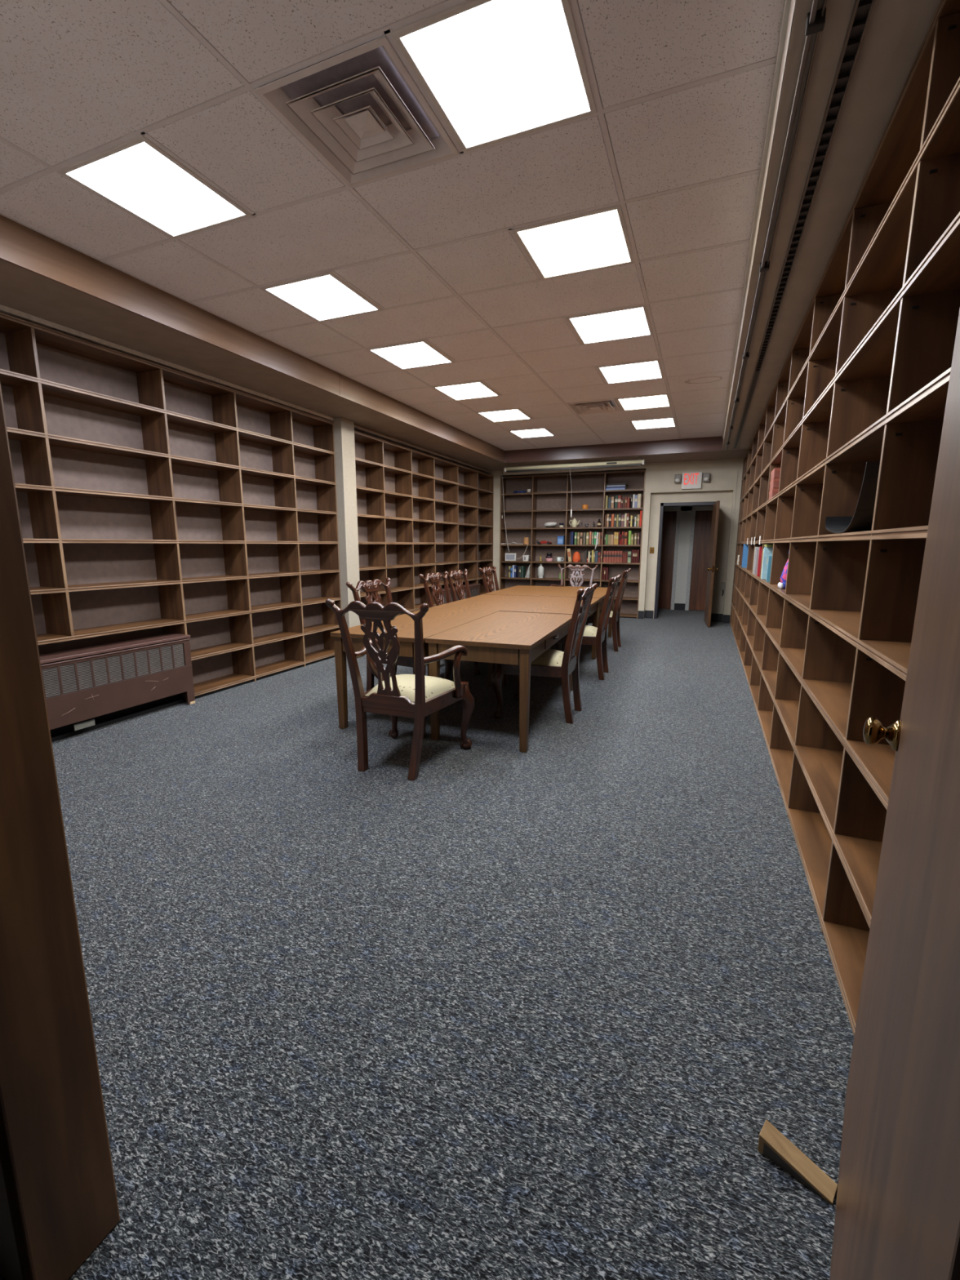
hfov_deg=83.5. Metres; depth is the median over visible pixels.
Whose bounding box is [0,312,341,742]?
bookcase
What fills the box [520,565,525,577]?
book
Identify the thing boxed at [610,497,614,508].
book
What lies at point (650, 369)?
recessed light
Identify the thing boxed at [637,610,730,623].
baseboard
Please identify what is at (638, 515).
book
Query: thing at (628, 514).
book
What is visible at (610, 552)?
book
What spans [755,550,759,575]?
binder
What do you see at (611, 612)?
seat cushion
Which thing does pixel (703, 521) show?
door
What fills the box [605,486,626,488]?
book
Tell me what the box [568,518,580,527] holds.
teapot
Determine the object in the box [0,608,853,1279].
floor
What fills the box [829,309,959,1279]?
door
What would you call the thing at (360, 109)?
ceiling vent
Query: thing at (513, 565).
book
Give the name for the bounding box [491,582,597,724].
chair
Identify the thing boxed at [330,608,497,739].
table
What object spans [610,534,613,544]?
book
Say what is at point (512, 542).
cable
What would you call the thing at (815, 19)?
ceiling track
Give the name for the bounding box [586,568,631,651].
chair
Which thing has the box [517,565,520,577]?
book
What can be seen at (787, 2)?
trim
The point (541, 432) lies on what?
recessed light
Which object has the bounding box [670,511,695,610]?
trim
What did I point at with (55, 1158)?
trim
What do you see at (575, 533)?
book
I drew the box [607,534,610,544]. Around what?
book
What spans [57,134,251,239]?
recessed light
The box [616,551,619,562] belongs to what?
book
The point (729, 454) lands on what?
soffit
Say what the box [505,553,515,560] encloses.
digital clock
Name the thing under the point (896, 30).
soffit
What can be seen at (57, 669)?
grille
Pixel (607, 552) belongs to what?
book
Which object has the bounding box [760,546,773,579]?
binder
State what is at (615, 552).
book
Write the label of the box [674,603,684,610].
baseboard
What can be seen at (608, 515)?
book
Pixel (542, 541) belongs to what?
model car
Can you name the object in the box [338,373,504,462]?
soffit
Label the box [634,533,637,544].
book
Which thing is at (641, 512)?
book
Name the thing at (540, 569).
vase
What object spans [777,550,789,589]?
toy
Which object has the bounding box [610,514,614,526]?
book
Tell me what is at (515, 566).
book
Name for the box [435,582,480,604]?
radiator cover
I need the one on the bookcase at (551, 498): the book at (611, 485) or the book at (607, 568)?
the book at (607, 568)
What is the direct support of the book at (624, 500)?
on the bookcase at (551, 498)
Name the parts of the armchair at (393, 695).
post, armrest, crest rail, rail, leg, seat frame, post, armrest, leg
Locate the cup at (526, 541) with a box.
[523,537,528,544]
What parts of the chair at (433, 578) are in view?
post, crest rail, post, leg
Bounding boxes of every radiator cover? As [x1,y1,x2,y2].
[39,633,195,736]
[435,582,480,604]
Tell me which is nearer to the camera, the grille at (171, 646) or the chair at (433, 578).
the grille at (171, 646)
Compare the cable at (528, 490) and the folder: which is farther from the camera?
the cable at (528, 490)
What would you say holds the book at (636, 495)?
on the bookcase at (551, 498)
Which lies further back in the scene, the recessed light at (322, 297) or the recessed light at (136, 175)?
the recessed light at (322, 297)
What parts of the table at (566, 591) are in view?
leg, leg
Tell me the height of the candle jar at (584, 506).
0.089 m
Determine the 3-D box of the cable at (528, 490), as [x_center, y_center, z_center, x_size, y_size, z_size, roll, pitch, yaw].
[0.843,-2.978,10.790,0.376,0.076,0.147,4,11,22]
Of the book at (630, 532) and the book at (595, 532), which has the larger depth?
the book at (595, 532)
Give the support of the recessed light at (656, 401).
in the ceiling
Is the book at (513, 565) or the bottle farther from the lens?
the book at (513, 565)
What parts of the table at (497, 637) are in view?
leg, leg, leg, drawer, leg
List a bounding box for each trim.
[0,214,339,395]
[0,382,119,1279]
[504,435,723,462]
[653,501,715,618]
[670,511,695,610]
[722,0,791,437]
[724,458,738,614]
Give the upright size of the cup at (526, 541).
0.140 m
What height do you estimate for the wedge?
0.046 m
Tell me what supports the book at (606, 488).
on the bookcase at (551, 498)
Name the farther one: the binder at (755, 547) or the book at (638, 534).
the book at (638, 534)
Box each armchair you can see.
[325,598,474,780]
[550,564,598,625]
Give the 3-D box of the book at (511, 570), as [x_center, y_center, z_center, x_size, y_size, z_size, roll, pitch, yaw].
[0.678,-1.399,11.147,0.034,0.198,0.184,4,11,22]
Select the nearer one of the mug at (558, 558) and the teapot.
the teapot
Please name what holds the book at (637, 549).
on the bookcase at (551, 498)
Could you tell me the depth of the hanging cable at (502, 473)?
10.87 m
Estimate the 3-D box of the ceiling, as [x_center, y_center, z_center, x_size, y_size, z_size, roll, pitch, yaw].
[0.799,-2.712,5.176,7.200,0.204,14.100,4,11,22]
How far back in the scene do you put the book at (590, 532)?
10.35 m
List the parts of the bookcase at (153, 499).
shelf, shelf, shelf, shelf, shelf, shelf, shelf, shelf, shelf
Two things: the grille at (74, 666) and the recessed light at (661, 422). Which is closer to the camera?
the grille at (74, 666)
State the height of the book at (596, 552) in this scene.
0.214 m
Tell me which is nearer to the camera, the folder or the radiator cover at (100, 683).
the radiator cover at (100, 683)
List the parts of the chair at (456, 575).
post, crest rail, post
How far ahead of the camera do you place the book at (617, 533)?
10.16 m
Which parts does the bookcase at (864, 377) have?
shelf, shelf, shelf, shelf, shelf, shelf, shelf, shelf, shelf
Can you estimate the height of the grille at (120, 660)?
0.190 m
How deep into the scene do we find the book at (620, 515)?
10.08 m
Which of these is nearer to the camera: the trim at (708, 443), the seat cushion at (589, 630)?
the seat cushion at (589, 630)
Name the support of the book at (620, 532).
on the bookcase at (551, 498)
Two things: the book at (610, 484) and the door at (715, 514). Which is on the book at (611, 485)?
the book at (610, 484)
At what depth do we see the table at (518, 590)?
7.51 m
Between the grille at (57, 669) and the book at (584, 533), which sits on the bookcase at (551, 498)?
the book at (584, 533)
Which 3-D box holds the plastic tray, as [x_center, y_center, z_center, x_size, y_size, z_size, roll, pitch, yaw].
[1.565,-0.549,2.146,0.202,0.239,0.620,4,11,22]
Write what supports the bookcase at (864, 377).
on the floor
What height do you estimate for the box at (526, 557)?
0.120 m
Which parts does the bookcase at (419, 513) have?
shelf, shelf, shelf, shelf, shelf, shelf, shelf, shelf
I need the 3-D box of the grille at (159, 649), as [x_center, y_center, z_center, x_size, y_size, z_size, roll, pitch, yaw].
[-2.629,0.166,4.349,0.008,0.190,0.094,4,11,22]
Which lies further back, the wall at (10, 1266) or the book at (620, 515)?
the book at (620, 515)
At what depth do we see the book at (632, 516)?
10.01 m
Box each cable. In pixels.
[501,542,523,544]
[502,472,509,551]
[513,488,530,493]
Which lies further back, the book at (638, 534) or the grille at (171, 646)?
the book at (638, 534)
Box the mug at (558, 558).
[556,556,564,561]
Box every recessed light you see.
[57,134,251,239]
[260,271,382,322]
[367,339,454,369]
[391,0,596,152]
[432,380,500,400]
[476,408,532,422]
[508,427,555,438]
[512,204,635,279]
[566,304,653,344]
[596,359,664,384]
[616,393,671,410]
[630,417,676,429]
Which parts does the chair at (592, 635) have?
leg, seat frame, rail, post, post, crest rail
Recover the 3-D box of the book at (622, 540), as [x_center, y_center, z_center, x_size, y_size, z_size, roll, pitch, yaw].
[2.710,-1.931,10.191,0.027,0.247,0.171,4,11,22]
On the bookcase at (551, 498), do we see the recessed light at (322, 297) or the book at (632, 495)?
the book at (632, 495)
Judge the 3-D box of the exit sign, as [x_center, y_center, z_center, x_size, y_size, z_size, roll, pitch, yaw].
[3.716,-2.798,9.438,0.575,0.280,0.120,4,11,22]
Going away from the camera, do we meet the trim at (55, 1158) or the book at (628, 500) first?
the trim at (55, 1158)
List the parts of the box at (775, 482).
lid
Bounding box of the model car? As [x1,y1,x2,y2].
[536,540,551,544]
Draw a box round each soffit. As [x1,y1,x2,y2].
[0,259,502,465]
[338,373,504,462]
[473,448,747,471]
[722,0,940,450]
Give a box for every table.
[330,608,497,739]
[425,611,572,752]
[429,594,536,669]
[483,585,563,596]
[499,595,600,690]
[540,586,613,657]
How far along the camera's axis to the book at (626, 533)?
10.10 m
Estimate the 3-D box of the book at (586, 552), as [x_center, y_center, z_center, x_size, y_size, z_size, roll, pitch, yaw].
[2.081,-1.632,10.506,0.032,0.216,0.164,4,11,22]
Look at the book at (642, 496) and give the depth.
9.89 m
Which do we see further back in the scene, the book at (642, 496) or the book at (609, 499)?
the book at (609, 499)
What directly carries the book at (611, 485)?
on the book at (606, 486)
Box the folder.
[760,548,764,577]
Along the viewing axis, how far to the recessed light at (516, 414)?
7.03 m
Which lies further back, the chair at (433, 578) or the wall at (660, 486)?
the wall at (660, 486)
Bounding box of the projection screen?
[503,457,644,517]
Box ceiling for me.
[0,0,784,450]
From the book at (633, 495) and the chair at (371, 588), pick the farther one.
the book at (633, 495)
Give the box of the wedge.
[757,1119,837,1204]
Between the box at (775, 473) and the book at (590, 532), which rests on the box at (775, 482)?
the box at (775, 473)
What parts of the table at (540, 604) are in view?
leg, leg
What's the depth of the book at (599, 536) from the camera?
10.29 m
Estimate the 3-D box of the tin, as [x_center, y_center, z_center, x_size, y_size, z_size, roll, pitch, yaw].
[1.606,-1.976,10.664,0.130,0.165,0.116,4,11,22]
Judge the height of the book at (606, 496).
0.235 m
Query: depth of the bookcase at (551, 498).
10.67 m
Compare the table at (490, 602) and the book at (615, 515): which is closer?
the table at (490, 602)
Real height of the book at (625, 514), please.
0.244 m
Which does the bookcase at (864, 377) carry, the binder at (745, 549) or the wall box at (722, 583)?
the binder at (745, 549)
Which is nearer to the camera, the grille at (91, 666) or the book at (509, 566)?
the grille at (91, 666)
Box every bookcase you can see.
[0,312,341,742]
[354,430,493,622]
[499,470,645,618]
[729,0,959,1035]
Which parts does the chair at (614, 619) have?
seat frame, post, post, crest rail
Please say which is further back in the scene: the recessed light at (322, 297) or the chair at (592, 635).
the chair at (592, 635)
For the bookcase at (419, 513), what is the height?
2.738 m
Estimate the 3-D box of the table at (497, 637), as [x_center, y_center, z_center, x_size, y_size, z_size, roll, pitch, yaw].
[0.256,0.242,4.397,0.755,0.740,1.637,4,11,20]
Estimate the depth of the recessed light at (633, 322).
4.14 m
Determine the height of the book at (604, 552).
0.217 m
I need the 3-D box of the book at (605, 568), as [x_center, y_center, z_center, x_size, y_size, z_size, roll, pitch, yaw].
[2.427,-1.287,10.419,0.023,0.240,0.162,4,11,22]
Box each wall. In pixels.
[0,304,489,473]
[0,1160,22,1279]
[487,457,743,618]
[663,506,712,604]
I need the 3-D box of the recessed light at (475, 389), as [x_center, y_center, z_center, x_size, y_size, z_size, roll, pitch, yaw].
[-0.141,-2.753,5.937,0.561,0.026,0.589,4,11,22]
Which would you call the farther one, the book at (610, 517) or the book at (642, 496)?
the book at (610, 517)
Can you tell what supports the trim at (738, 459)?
attached to the wall at (660, 486)
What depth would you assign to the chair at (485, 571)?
7.66 m
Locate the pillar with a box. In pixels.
[332,417,360,627]
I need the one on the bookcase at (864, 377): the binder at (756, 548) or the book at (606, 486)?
the binder at (756, 548)
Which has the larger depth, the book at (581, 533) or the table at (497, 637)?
the book at (581, 533)
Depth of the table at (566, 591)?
7.22 m
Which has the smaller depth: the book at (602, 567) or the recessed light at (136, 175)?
the recessed light at (136, 175)
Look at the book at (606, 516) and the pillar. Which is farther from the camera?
the book at (606, 516)
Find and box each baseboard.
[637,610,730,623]
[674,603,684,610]
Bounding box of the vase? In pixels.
[537,564,543,577]
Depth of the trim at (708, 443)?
8.97 m
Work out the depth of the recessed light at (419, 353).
4.80 m
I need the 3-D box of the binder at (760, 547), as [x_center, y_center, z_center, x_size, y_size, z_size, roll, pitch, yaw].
[2.812,-0.761,5.228,0.190,0.290,0.050,4,11,22]
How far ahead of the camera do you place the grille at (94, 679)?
3.96 m
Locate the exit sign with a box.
[674,471,710,489]
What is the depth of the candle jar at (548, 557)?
10.72 m
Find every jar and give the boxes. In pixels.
[545,552,552,561]
[582,504,587,509]
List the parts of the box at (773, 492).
lid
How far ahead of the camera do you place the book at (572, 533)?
10.49 m
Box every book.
[508,565,512,577]
[510,567,512,577]
[512,564,516,577]
[514,565,517,577]
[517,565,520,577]
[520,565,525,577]
[570,531,574,544]
[574,532,577,544]
[577,532,580,544]
[579,532,583,544]
[582,532,586,544]
[584,551,588,562]
[586,532,589,544]
[587,551,591,562]
[589,531,593,544]
[591,532,594,544]
[591,550,595,562]
[594,531,596,544]
[595,551,599,562]
[597,552,601,562]
[598,532,600,544]
[602,567,604,579]
[603,551,606,562]
[604,495,609,508]
[604,515,607,527]
[604,567,606,580]
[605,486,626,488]
[605,488,626,489]
[605,534,608,544]
[605,551,608,562]
[605,567,608,580]
[606,483,627,485]
[606,484,626,487]
[606,514,609,527]
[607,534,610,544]
[608,497,611,508]
[608,514,611,526]
[608,551,611,562]
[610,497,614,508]
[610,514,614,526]
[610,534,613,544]
[611,551,614,562]
[613,514,617,526]
[613,532,616,544]
[613,551,617,562]
[614,495,617,508]
[616,514,618,526]
[616,532,618,544]
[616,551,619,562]
[617,495,622,508]
[617,531,621,544]
[618,514,622,526]
[619,551,623,562]
[621,515,624,526]
[621,531,624,544]
[622,497,625,507]
[624,513,626,526]
[624,532,628,544]
[626,497,631,507]
[626,513,630,526]
[627,530,632,544]
[627,551,631,562]
[630,515,633,526]
[631,494,632,507]
[631,533,634,544]
[632,494,635,507]
[632,549,635,563]
[634,494,637,507]
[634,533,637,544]
[635,549,638,563]
[636,514,639,526]
[637,493,641,507]
[637,533,639,544]
[637,550,639,563]
[639,511,642,526]
[640,495,643,507]
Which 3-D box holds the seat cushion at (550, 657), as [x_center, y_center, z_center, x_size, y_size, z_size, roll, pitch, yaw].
[0.486,0.120,4.406,0.465,0.072,0.520,4,11,21]
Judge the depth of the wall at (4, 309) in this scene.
4.56 m
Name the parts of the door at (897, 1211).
knob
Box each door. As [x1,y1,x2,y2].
[657,511,676,608]
[688,510,712,610]
[703,500,719,626]
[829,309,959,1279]
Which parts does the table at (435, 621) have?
leg, leg, leg, leg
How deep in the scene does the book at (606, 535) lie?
10.23 m
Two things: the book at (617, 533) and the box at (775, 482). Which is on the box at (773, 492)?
the box at (775, 482)
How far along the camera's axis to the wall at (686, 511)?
11.37 m
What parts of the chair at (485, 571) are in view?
post, crest rail, post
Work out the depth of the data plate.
3.91 m
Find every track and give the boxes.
[724,0,826,450]
[733,0,875,449]
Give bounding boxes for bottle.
[597,519,600,527]
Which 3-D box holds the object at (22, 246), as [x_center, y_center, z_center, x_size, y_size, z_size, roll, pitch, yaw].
[-2.211,-2.271,3.424,0.020,0.355,4.203,4,11,22]
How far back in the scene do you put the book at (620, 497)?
10.04 m
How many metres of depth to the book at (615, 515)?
10.12 m
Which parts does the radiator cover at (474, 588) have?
lid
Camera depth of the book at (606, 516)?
10.19 m
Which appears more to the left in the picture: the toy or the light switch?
the light switch
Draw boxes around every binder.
[742,543,748,567]
[752,546,759,573]
[754,548,759,574]
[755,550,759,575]
[756,546,762,576]
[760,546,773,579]
[766,555,772,582]
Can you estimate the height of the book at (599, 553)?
0.189 m
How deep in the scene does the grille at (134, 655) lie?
4.15 m
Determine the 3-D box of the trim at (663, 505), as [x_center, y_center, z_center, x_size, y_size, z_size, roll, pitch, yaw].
[3.775,-1.438,9.933,0.950,2.135,0.190,4,11,22]
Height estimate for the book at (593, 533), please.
0.232 m
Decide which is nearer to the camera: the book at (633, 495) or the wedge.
the wedge
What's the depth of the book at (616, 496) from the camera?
10.06 m
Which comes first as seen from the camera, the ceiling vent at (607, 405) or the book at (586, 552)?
the ceiling vent at (607, 405)
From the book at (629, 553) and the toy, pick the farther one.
the book at (629, 553)
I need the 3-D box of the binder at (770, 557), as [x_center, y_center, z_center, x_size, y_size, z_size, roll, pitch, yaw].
[2.486,-0.591,4.480,0.160,0.215,0.045,4,11,22]
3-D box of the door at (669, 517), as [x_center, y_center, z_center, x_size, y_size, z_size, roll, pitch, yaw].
[3.719,-1.726,11.684,0.927,2.070,0.040,4,11,22]
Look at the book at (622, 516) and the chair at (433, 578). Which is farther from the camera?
the book at (622, 516)
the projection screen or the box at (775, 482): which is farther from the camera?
the projection screen
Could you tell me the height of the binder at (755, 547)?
0.285 m
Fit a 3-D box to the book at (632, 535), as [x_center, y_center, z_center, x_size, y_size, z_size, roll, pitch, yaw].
[2.874,-1.891,10.126,0.041,0.193,0.165,4,11,22]
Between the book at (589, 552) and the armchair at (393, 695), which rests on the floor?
the armchair at (393, 695)
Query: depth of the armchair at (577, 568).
8.76 m
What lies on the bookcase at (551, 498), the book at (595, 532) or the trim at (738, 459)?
the book at (595, 532)
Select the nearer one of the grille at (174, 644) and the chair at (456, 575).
the grille at (174, 644)
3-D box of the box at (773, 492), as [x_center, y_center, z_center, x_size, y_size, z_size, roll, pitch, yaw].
[2.651,-1.269,4.700,0.204,0.084,0.274,4,11,22]
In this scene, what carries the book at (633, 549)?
on the bookcase at (551, 498)
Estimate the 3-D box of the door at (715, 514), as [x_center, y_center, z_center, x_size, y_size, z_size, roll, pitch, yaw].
[4.009,-1.310,9.314,0.168,2.080,0.802,3,11,18]
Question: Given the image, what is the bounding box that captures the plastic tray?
[825,461,879,533]
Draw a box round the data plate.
[73,719,95,730]
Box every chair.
[346,577,453,691]
[418,571,480,675]
[446,568,471,601]
[478,565,498,593]
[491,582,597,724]
[545,573,621,679]
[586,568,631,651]
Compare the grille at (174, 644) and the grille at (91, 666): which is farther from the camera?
the grille at (174, 644)
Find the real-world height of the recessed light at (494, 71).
0.026 m
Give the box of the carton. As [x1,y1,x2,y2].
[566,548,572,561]
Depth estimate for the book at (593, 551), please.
10.39 m
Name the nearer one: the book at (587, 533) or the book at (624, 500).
the book at (624, 500)
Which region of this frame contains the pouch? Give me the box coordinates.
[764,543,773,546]
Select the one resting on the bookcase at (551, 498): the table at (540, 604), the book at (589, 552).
the book at (589, 552)
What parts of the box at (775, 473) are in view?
lid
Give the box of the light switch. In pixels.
[649,546,654,553]
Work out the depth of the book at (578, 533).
10.44 m
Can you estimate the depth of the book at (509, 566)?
11.08 m
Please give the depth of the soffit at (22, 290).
4.12 m
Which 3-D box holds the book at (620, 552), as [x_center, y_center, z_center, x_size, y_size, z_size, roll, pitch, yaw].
[2.700,-1.587,10.261,0.048,0.217,0.182,4,11,22]
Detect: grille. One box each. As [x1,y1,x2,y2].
[42,666,60,697]
[59,663,77,693]
[76,661,93,689]
[92,657,108,685]
[106,655,122,682]
[121,653,136,679]
[135,650,149,675]
[148,648,161,673]
[160,645,173,670]
[173,643,184,667]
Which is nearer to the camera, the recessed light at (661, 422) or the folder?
the folder
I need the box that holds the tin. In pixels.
[557,536,564,544]
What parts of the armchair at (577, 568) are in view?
armrest, post, crest rail, post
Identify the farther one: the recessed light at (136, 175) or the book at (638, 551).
the book at (638, 551)
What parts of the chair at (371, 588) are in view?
post, crest rail, post, seat frame, leg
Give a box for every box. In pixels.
[522,555,529,561]
[721,582,724,595]
[768,488,778,499]
[769,478,779,490]
[770,467,780,480]
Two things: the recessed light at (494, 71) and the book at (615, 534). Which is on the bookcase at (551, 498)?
the book at (615, 534)
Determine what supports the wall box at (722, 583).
attached to the wall at (660, 486)
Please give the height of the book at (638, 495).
0.249 m
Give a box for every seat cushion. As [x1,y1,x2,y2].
[364,674,454,702]
[519,648,564,666]
[582,625,597,635]
[589,608,613,617]
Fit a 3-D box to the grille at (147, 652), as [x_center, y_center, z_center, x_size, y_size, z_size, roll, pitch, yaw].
[-2.671,0.183,4.251,0.008,0.190,0.094,4,11,22]
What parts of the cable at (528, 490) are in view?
cord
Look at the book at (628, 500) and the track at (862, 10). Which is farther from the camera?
the book at (628, 500)
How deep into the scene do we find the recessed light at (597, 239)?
3.02 m
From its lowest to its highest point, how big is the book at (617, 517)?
0.226 m
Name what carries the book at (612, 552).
on the bookcase at (551, 498)
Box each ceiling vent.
[253,35,459,186]
[565,399,621,414]
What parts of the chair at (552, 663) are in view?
leg, leg, seat frame, post, rail, post, crest rail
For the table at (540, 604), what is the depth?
5.78 m
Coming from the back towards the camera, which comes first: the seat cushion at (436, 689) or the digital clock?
the digital clock

